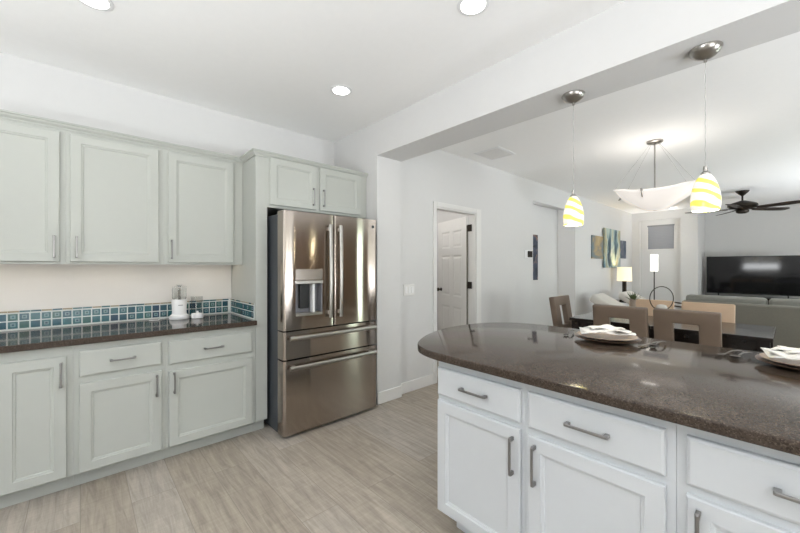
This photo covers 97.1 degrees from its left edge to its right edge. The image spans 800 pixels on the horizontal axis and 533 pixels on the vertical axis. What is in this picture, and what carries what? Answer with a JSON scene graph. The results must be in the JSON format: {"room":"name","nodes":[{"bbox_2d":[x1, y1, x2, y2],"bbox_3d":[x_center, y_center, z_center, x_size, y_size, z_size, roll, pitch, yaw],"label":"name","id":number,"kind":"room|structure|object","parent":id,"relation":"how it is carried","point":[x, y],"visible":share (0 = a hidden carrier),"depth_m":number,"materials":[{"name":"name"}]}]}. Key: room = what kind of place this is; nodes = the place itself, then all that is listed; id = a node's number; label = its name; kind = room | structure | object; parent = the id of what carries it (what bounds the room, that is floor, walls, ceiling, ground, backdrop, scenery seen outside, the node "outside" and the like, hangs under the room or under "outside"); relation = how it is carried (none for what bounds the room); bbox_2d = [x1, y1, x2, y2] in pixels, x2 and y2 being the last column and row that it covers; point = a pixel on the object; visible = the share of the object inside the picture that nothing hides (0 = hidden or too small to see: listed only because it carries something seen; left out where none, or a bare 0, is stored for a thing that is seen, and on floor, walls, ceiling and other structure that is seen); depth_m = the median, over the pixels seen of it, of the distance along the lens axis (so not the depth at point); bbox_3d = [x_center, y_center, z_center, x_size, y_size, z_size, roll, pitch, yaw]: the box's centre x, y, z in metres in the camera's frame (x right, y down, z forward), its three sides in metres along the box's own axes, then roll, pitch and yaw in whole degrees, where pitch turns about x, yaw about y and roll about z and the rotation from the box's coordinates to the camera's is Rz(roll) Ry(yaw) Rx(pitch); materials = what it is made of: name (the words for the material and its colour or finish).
{"room":"kitchen","nodes":[
{"label":"kitchen","id":0,"kind":"room"},
{"bbox_2d":[0,52,333,328],"bbox_3d":[-2.391,-0.033,2.604,4.950,2.745,0.130,0,0,-42],"label":"wall","id":1,"kind":"structure","parent":0,"point":[29,87],"depth_m":2.79,"materials":[{"name":"paint"}]},
{"bbox_2d":[0,118,64,263],"bbox_3d":[-2.464,-0.450,2.205,0.545,0.870,0.359,0,0,-42],"label":"upper cabinet","id":2,"kind":"object","parent":1,"relation":"attached to","point":[32,157],"visible":0.98,"depth_m":2.19,"materials":[{"name":"paint"}]},
{"bbox_2d":[0,109,242,163],"bbox_3d":[-1.956,-0.907,2.469,1.654,0.044,0.034,0,0,-42],"label":"crown molding","id":3,"kind":"structure","parent":2,"relation":"on","point":[5,114],"depth_m":2.43,"materials":[{"name":"paint"}]},
{"bbox_2d":[65,130,162,264],"bbox_3d":[-2.064,-0.450,2.568,0.533,0.870,0.359,0,0,-42],"label":"upper cabinet","id":4,"kind":"object","parent":1,"relation":"attached to","point":[114,188],"visible":1,"depth_m":2.44,"materials":[{"name":"paint"}]},
{"bbox_2d":[0,299,230,331],"bbox_3d":[-2.171,0.361,2.707,1.653,0.129,0.010,0,0,-42],"label":"tile backsplash","id":5,"kind":"structure","parent":1,"relation":"attached to","point":[44,318],"depth_m":2.62,"materials":[{"name":"tile"}]},
{"bbox_2d":[0,264,230,311],"bbox_3d":[-2.174,0.129,2.709,1.653,0.332,0.004,0,0,-42],"label":"backsplash panel","id":6,"kind":"object","parent":1,"relation":"attached to","point":[22,286],"visible":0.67,"depth_m":2.64,"materials":[{"name":"paint"}]},
{"bbox_2d":[163,149,242,264],"bbox_3d":[-1.653,-0.450,2.939,0.573,0.870,0.359,0,0,-42],"label":"upper cabinet","id":7,"kind":"object","parent":1,"relation":"attached to","point":[203,196],"visible":0.98,"depth_m":2.82,"materials":[{"name":"paint"}]},
{"bbox_2d":[231,299,254,319],"bbox_3d":[-1.363,0.361,3.041,0.010,0.129,0.578,0,0,-42],"label":"tile backsplash","id":8,"kind":"structure","parent":1,"relation":"attached to","point":[242,308],"depth_m":3.00,"materials":[{"name":"tile"}]},
{"bbox_2d":[0,361,464,532],"bbox_3d":[3.078,1.390,3.528,14.300,0.100,7.700,0,0,-42],"label":"floor","id":9,"kind":"structure","parent":0,"point":[375,469],"depth_m":2.14,"materials":[{"name":"grey wood"}]},
{"bbox_2d":[0,346,72,508],"bbox_3d":[-2.348,0.902,2.108,0.586,0.876,0.659,0,0,-42],"label":"base cabinet","id":10,"kind":"object","parent":9,"relation":"on","point":[36,386],"visible":0.96,"depth_m":1.99,"materials":[{"name":"paint"}]},
{"bbox_2d":[0,313,256,353],"bbox_3d":[-1.955,0.445,2.468,1.653,0.038,0.654,0,0,-42],"label":"countertop","id":11,"kind":"structure","parent":10,"relation":"on","point":[53,337],"depth_m":2.33,"materials":[{"name":"brown stone"}]},
{"bbox_2d":[149,284,188,320],"bbox_3d":[-1.851,0.282,2.850,0.259,0.286,0.140,0,0,-17],"label":"food processor","id":12,"kind":"object","parent":11,"relation":"on","point":[179,301],"visible":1,"depth_m":2.83,"materials":[{"name":"white plastic"}]},
{"bbox_2d":[172,288,185,299],"bbox_3d":[-1.794,0.221,2.868,0.100,0.090,0.100,0,0,-42],"label":"clear bowl","id":13,"kind":"object","parent":12,"relation":"on","point":[177,293],"depth_m":2.83,"materials":[{"name":"clear glass"}]},
{"bbox_2d":[191,296,202,313],"bbox_3d":[-1.733,0.341,3.010,0.088,0.170,0.088,0,0,-42],"label":"glass beaker","id":14,"kind":"object","parent":11,"relation":"on","point":[196,301],"visible":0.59,"depth_m":2.98,"materials":[{"name":"clear glass"}]},
{"bbox_2d":[191,311,203,318],"bbox_3d":[-1.671,0.395,2.912,0.090,0.061,0.090,0,0,-42],"label":"jar","id":15,"kind":"object","parent":11,"relation":"on","point":[197,315],"visible":1,"depth_m":2.88,"materials":[{"name":"white ceramic"}]},
{"bbox_2d":[73,336,164,485],"bbox_3d":[-1.960,0.902,2.459,0.459,0.876,0.659,0,0,-42],"label":"base cabinet","id":16,"kind":"object","parent":9,"relation":"on","point":[119,386],"visible":0.98,"depth_m":2.23,"materials":[{"name":"paint"}]},
{"bbox_2d":[163,326,254,458],"bbox_3d":[-1.565,0.902,2.817,0.606,0.876,0.659,0,0,-42],"label":"base cabinet","id":17,"kind":"object","parent":9,"relation":"on","point":[210,375],"visible":0.95,"depth_m":2.58,"materials":[{"name":"paint"}]},
{"bbox_2d":[232,148,367,430],"bbox_3d":[-0.945,0.205,3.378,1.132,2.270,0.659,0,0,-42],"label":"tall cabinet","id":18,"kind":"object","parent":9,"relation":"on","point":[273,182],"visible":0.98,"depth_m":2.94,"materials":[{"name":"paint"}]},
{"bbox_2d":[264,210,376,436],"bbox_3d":[-0.812,0.453,3.290,0.912,1.775,0.872,0,0,-42],"label":"refrigerator","id":19,"kind":"object","parent":9,"relation":"on","point":[321,268],"visible":0.98,"depth_m":2.92,"materials":[{"name":"silver metal"}]},
{"bbox_2d":[438,361,525,532],"bbox_3d":[0.567,0.902,1.824,0.661,0.876,0.478,0,0,-42],"label":"base cabinet","id":20,"kind":"object","parent":9,"relation":"on","point":[482,416],"visible":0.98,"depth_m":1.61,"materials":[{"name":"paint"}]},
{"bbox_2d":[549,295,571,327],"bbox_3d":[2.216,0.859,4.377,0.460,0.962,0.545,0,0,-42],"label":"dining chair","id":21,"kind":"object","parent":9,"relation":"on","point":[564,301],"visible":0.42,"depth_m":4.46,"materials":[{"name":"brown wood"}]},
{"bbox_2d":[526,384,676,532],"bbox_3d":[0.895,0.902,1.462,0.661,0.876,0.496,0,0,-42],"label":"base cabinet","id":22,"kind":"object","parent":9,"relation":"on","point":[592,467],"visible":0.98,"depth_m":1.25,"materials":[{"name":"paint"}]},
{"bbox_2d":[590,293,625,305],"bbox_3d":[4.202,0.926,6.315,0.720,0.812,1.330,0,0,-44],"label":"lounge chair","id":23,"kind":"object","parent":9,"relation":"on","point":[602,298],"visible":0.1,"depth_m":6.52,"materials":[{"name":"beige fabric"}]},
{"bbox_2d":[592,304,648,337],"bbox_3d":[2.291,0.859,3.568,0.545,0.962,0.460,0,0,-42],"label":"dining chair","id":24,"kind":"object","parent":9,"relation":"on","point":[637,316],"visible":0.34,"depth_m":3.34,"materials":[{"name":"brown wood"}]},
{"bbox_2d":[618,291,681,307],"bbox_3d":[5.115,0.926,6.926,0.720,0.812,1.330,0,0,-42],"label":"lounge chair","id":25,"kind":"object","parent":9,"relation":"on","point":[622,295],"visible":0.19,"depth_m":7.15,"materials":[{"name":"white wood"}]},
{"bbox_2d":[618,291,644,303],"bbox_3d":[4.886,0.745,7.178,0.600,0.451,0.649,0,0,-42],"label":"cushion","id":26,"kind":"object","parent":25,"relation":"on","point":[622,295],"depth_m":7.16,"materials":[{"name":"beige fabric"}]},
{"bbox_2d":[629,299,673,315],"bbox_3d":[2.966,0.876,4.256,0.540,0.927,0.460,0,0,-42],"label":"dining chair","id":27,"kind":"object","parent":9,"relation":"on","point":[639,302],"visible":0.1,"depth_m":4.38,"materials":[{"name":"beige wood"}]},
{"bbox_2d":[650,254,657,299],"bbox_3d":[6.096,0.525,8.465,0.260,1.630,0.260,0,0,-42],"label":"floor lamp","id":28,"kind":"object","parent":9,"relation":"on","point":[653,257],"visible":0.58,"depth_m":8.41,"materials":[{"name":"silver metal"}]},
{"bbox_2d":[569,312,775,351],"bbox_3d":[2.825,0.965,3.778,0.860,0.750,1.630,0,0,-42],"label":"dining table","id":29,"kind":"object","parent":9,"relation":"on","point":[749,337],"visible":0.47,"depth_m":3.31,"materials":[{"name":"brown wood"}]},
{"bbox_2d":[626,292,640,306],"bbox_3d":[2.655,0.438,4.005,0.149,0.304,0.123,0,0,-27],"label":"potted plant","id":30,"kind":"object","parent":29,"relation":"on","point":[633,298],"visible":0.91,"depth_m":4.00,"materials":[{"name":"green plant"}]},
{"bbox_2d":[649,286,673,308],"bbox_3d":[2.823,0.402,3.810,0.238,0.378,0.132,0,0,-26],"label":"ornament","id":31,"kind":"object","parent":29,"relation":"on","point":[659,305],"visible":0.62,"depth_m":3.81,"materials":[{"name":"brown metal"}]},
{"bbox_2d":[656,304,667,308],"bbox_3d":[2.823,0.439,3.810,0.104,0.059,0.104,0,0,-42],"label":"candle","id":32,"kind":"object","parent":31,"relation":"on","point":[660,305],"depth_m":3.78,"materials":[{"name":"white wax"}]},
{"bbox_2d":[653,308,721,346],"bbox_3d":[2.649,0.859,3.216,0.545,0.962,0.460,0,0,-42],"label":"dining chair","id":33,"kind":"object","parent":9,"relation":"on","point":[709,323],"visible":0.35,"depth_m":3.01,"materials":[{"name":"beige leather"}]},
{"bbox_2d":[681,302,735,322],"bbox_3d":[3.325,0.876,3.859,0.540,0.927,0.460,0,0,-42],"label":"dining chair","id":34,"kind":"object","parent":9,"relation":"on","point":[727,311],"visible":0.22,"depth_m":3.94,"materials":[{"name":"beige wood"}]},
{"bbox_2d":[677,424,799,532],"bbox_3d":[1.249,0.902,1.070,0.661,0.876,0.559,0,0,-42],"label":"base cabinet","id":35,"kind":"object","parent":9,"relation":"on","point":[725,484],"visible":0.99,"depth_m":0.98,"materials":[{"name":"paint"}]},
{"bbox_2d":[682,294,799,350],"bbox_3d":[5.548,0.897,5.129,0.950,0.885,2.160,0,0,-42],"label":"sofa","id":36,"kind":"object","parent":9,"relation":"on","point":[783,314],"visible":0.38,"depth_m":4.92,"materials":[{"name":"grey fabric"}]},
{"bbox_2d":[686,294,767,304],"bbox_3d":[5.008,0.662,5.446,0.205,0.415,0.925,0,0,-42],"label":"cushion","id":37,"kind":"object","parent":36,"relation":"on","point":[714,298],"depth_m":5.35,"materials":[{"name":"grey fabric"}]},
{"bbox_2d":[769,298,799,305],"bbox_3d":[5.722,0.662,4.657,0.205,0.415,1.185,0,0,-42],"label":"cushion","id":38,"kind":"object","parent":36,"relation":"on","point":[773,301],"depth_m":4.92,"materials":[{"name":"grey fabric"}]},
{"bbox_2d":[706,294,799,304],"bbox_3d":[8.093,1.012,7.750,0.438,0.655,2.130,0,0,-42],"label":"media console","id":39,"kind":"object","parent":9,"relation":"on","point":[767,298],"visible":0.05,"depth_m":7.80,"materials":[{"name":"brown wood"}]},
{"bbox_2d":[707,255,799,298],"bbox_3d":[7.837,0.225,7.875,0.210,0.920,1.510,0,0,-42],"label":"television","id":40,"kind":"object","parent":39,"relation":"on","point":[779,275],"visible":0.9,"depth_m":7.80,"materials":[{"name":"black plastic"}]},
{"bbox_3d":[5.008,1.050,7.878,0.440,0.580,0.440,0,0,-42],"label":"end table","id":41,"kind":"object","parent":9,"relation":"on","visible":0},
{"bbox_2d":[617,267,631,300],"bbox_3d":[5.008,0.387,7.878,0.290,0.745,0.290,0,0,-42],"label":"table lamp","id":42,"kind":"object","parent":41,"relation":"on","point":[624,274],"visible":0.77,"depth_m":7.78,"materials":[{"name":"beige fabric"}]},
{"bbox_3d":[1.111,0.902,1.276,0.630,0.876,2.200,0,0,-42],"label":"panel","id":43,"kind":"object","parent":9,"relation":"on","visible":0},
{"bbox_2d":[417,322,799,455],"bbox_3d":[1.194,0.445,1.524,1.223,0.038,2.557,0,0,-42],"label":"countertop","id":44,"kind":"structure","parent":43,"relation":"on","point":[746,398],"depth_m":1.41,"materials":[{"name":"brown stone"}]},
{"bbox_2d":[574,331,640,343],"bbox_3d":[1.200,0.411,2.050,0.336,0.029,0.336,0,0,-42],"label":"plate","id":45,"kind":"object","parent":44,"relation":"on","point":[598,337],"visible":0.9,"depth_m":2.02,"materials":[{"name":"beige ceramic"}]},
{"bbox_2d":[579,324,635,334],"bbox_3d":[1.194,0.365,2.045,0.277,0.054,0.229,0,0,22],"label":"napkin","id":46,"kind":"object","parent":45,"relation":"on","point":[606,328],"visible":1,"depth_m":2.02,"materials":[{"name":"white fabric"}]},
{"bbox_2d":[638,341,658,346],"bbox_3d":[1.357,0.422,1.925,0.225,0.006,0.018,0,0,-32],"label":"knife","id":47,"kind":"object","parent":44,"relation":"on","point":[656,341],"visible":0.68,"depth_m":1.91,"materials":[{"name":"metal"}]},
{"bbox_2d":[716,350,743,355],"bbox_3d":[1.608,0.417,1.718,0.201,0.016,0.024,0,0,-20],"label":"fork","id":48,"kind":"object","parent":44,"relation":"on","point":[721,354],"visible":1,"depth_m":1.71,"materials":[{"name":"metal"}]},
{"bbox_2d":[730,352,751,357],"bbox_3d":[1.628,0.417,1.680,0.182,0.016,0.038,0,0,-27],"label":"spoon","id":49,"kind":"object","parent":44,"relation":"on","point":[734,356],"visible":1,"depth_m":1.66,"materials":[{"name":"metal"}]},
{"bbox_2d":[755,352,799,369],"bbox_3d":[1.727,0.411,1.482,0.336,0.029,0.336,0,0,-42],"label":"plate","id":50,"kind":"object","parent":44,"relation":"on","point":[782,362],"visible":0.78,"depth_m":1.52,"materials":[{"name":"beige ceramic"}]},
{"bbox_2d":[760,345,799,359],"bbox_3d":[1.721,0.365,1.478,0.276,0.053,0.229,0,0,34],"label":"napkin","id":51,"kind":"object","parent":50,"relation":"on","point":[789,353],"visible":1,"depth_m":1.50,"materials":[{"name":"white fabric"}]},
{"bbox_2d":[0,0,625,142],"bbox_3d":[-0.236,-1.465,-0.011,4.635,0.120,6.900,0,0,-42],"label":"ceiling","id":52,"kind":"structure","parent":0,"point":[276,63],"depth_m":2.23,"materials":[{"name":"paint"}]},
{"bbox_2d":[78,0,113,10],"bbox_3d":[-1.610,-1.401,1.854,0.170,0.007,0.170,0,0,-42],"label":"recessed light","id":53,"kind":"object","parent":52,"relation":"in","point":[102,5],"visible":1,"depth_m":1.89,"materials":[{"name":"white plastic"}]},
{"bbox_2d":[330,85,351,95],"bbox_3d":[-0.469,-1.401,2.813,0.170,0.007,0.170,0,0,-42],"label":"recessed light","id":54,"kind":"object","parent":52,"relation":"in","point":[341,90],"visible":1,"depth_m":2.81,"materials":[{"name":"white plastic"}]},
{"bbox_2d":[457,0,488,15],"bbox_3d":[0.392,-1.401,1.892,0.170,0.007,0.170,0,0,-42],"label":"recessed light","id":55,"kind":"object","parent":52,"relation":"in","point":[464,7],"visible":1,"depth_m":1.91,"materials":[{"name":"white plastic"}]},
{"bbox_2d":[437,210,468,330],"bbox_3d":[-0.022,-0.010,5.106,2.020,2.700,1.200,0,0,-42],"label":"wall","id":56,"kind":"structure","parent":0,"point":[442,216],"depth_m":5.63,"materials":[{"name":"paint"}]},
{"bbox_2d":[401,149,631,382],"bbox_3d":[2.965,-0.010,6.447,8.150,2.700,0.100,0,0,-42],"label":"wall","id":57,"kind":"structure","parent":0,"point":[505,200],"depth_m":4.83,"materials":[{"name":"paint"}]},
{"bbox_2d":[403,284,413,295],"bbox_3d":[0.097,0.250,3.775,0.160,0.120,0.010,0,0,-42],"label":"light switch","id":58,"kind":"object","parent":57,"relation":"attached to","point":[408,289],"visible":1,"depth_m":3.76,"materials":[{"name":"paint"}]},
{"bbox_2d":[401,374,433,393],"bbox_3d":[2.994,1.282,6.396,8.096,0.115,0.014,0,0,-42],"label":"baseboard","id":59,"kind":"structure","parent":57,"relation":"attached to","point":[421,382],"depth_m":3.85,"materials":[{"name":"paint"}]},
{"bbox_2d":[437,216,471,329],"bbox_3d":[0.753,0.335,4.984,0.171,1.990,0.847,0,0,-22],"label":"door","id":60,"kind":"structure","parent":57,"relation":"in","point":[453,284],"depth_m":4.96,"materials":[{"name":"paint"}]},
{"bbox_2d":[433,201,480,383],"bbox_3d":[0.688,0.297,4.374,0.920,2.085,0.118,0,0,-42],"label":"trim","id":61,"kind":"structure","parent":57,"relation":"attached to","point":[439,206],"depth_m":4.58,"materials":[{"name":"paint"}]},
{"bbox_2d":[525,250,532,257],"bbox_3d":[2.004,-0.193,5.490,0.210,0.125,0.028,0,0,-42],"label":"thermostat","id":62,"kind":"object","parent":57,"relation":"attached to","point":[528,253],"visible":1,"depth_m":5.48,"materials":[{"name":"white plastic"}]},
{"bbox_2d":[591,235,602,258],"bbox_3d":[4.175,-0.405,7.458,0.680,0.480,0.024,0,0,-42],"label":"wall art","id":63,"kind":"object","parent":57,"relation":"attached to","point":[596,241],"visible":1,"depth_m":7.38,"materials":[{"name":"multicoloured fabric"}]},
{"bbox_2d":[603,228,619,267],"bbox_3d":[4.799,-0.407,8.005,1.060,0.865,0.050,0,0,-42],"label":"wall art","id":64,"kind":"object","parent":57,"relation":"attached to","point":[611,238],"visible":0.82,"depth_m":7.93,"materials":[{"name":"teal fabric"}]},
{"bbox_2d":[620,240,625,258],"bbox_3d":[5.373,-0.410,8.541,0.550,0.430,0.024,0,0,-42],"label":"wall art","id":65,"kind":"object","parent":57,"relation":"attached to","point":[622,243],"visible":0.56,"depth_m":8.58,"materials":[{"name":"fabric"}]},
{"bbox_2d":[533,203,569,325],"bbox_3d":[2.207,-0.010,6.071,2.780,2.700,0.360,0,0,-42],"label":"wall","id":66,"kind":"structure","parent":0,"point":[553,280],"depth_m":6.71,"materials":[{"name":"paint"}]},
{"bbox_2d":[533,234,537,279],"bbox_3d":[2.328,-0.163,6.223,0.365,0.805,0.033,0,0,-42],"label":"wall art","id":67,"kind":"object","parent":66,"relation":"attached to","point":[535,237],"visible":0.44,"depth_m":6.27,"materials":[{"name":"fabric"}]},
{"bbox_2d":[334,0,799,403],"bbox_3d":[1.609,-0.083,1.639,0.315,2.845,6.670,0,0,-42],"label":"wall header","id":68,"kind":"structure","parent":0,"point":[629,43],"depth_m":2.29,"materials":[{"name":"paint"}]},
{"bbox_2d":[377,385,401,404],"bbox_3d":[-0.114,1.282,3.550,0.332,0.115,0.064,0,0,-42],"label":"baseboard","id":69,"kind":"object","parent":68,"relation":"attached to","point":[396,392],"visible":0.91,"depth_m":3.52,"materials":[{"name":"paint"}]},
{"bbox_2d":[562,90,584,225],"bbox_3d":[1.091,-0.670,2.222,0.132,0.820,0.132,0,0,-42],"label":"pendant light","id":70,"kind":"object","parent":68,"relation":"hanging from","point":[573,214],"visible":1,"depth_m":2.19,"materials":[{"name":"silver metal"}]},
{"bbox_2d":[688,40,722,211],"bbox_3d":[1.516,-0.678,1.752,0.132,0.803,0.132,0,0,-42],"label":"pendant light","id":71,"kind":"object","parent":68,"relation":"hanging from","point":[705,196],"visible":1,"depth_m":1.72,"materials":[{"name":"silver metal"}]},
{"bbox_2d":[439,32,799,213],"bbox_3d":[4.913,-1.420,5.189,9.350,0.120,7.700,0,0,-42],"label":"ceiling","id":72,"kind":"structure","parent":0,"point":[752,96],"depth_m":3.72,"materials":[{"name":"paint"}]},
{"bbox_2d":[474,146,515,159],"bbox_3d":[1.139,-1.353,4.241,0.380,0.014,0.340,0,0,-42],"label":"ceiling vent","id":73,"kind":"object","parent":72,"relation":"in","point":[496,152],"visible":1,"depth_m":4.21,"materials":[{"name":"white plastic"}]},
{"bbox_2d":[613,139,695,210],"bbox_3d":[2.764,-0.983,3.831,0.703,0.755,0.685,0,0,39],"label":"chandelier","id":74,"kind":"object","parent":72,"relation":"hanging from","point":[660,198],"visible":0.95,"depth_m":3.68,"materials":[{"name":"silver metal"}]},
{"bbox_2d":[686,190,799,215],"bbox_3d":[6.113,-1.155,6.343,1.526,0.410,1.539,0,0,-42],"label":"ceiling fan","id":75,"kind":"object","parent":72,"relation":"hanging from","point":[743,206],"visible":0.99,"depth_m":6.27,"materials":[{"name":"brown metal"}]},
{"bbox_2d":[632,204,799,309],"bbox_3d":[8.406,-0.010,7.298,1.140,2.700,6.140,0,0,-42],"label":"wall","id":76,"kind":"structure","parent":0,"point":[682,269],"depth_m":8.44,"materials":[{"name":"paint"}]},
{"bbox_2d":[647,224,674,249],"bbox_3d":[6.481,-0.725,8.766,0.105,0.610,0.560,0,0,-42],"label":"window","id":77,"kind":"structure","parent":76,"relation":"in","point":[659,237],"depth_m":8.73,"materials":[{"name":"glass"}]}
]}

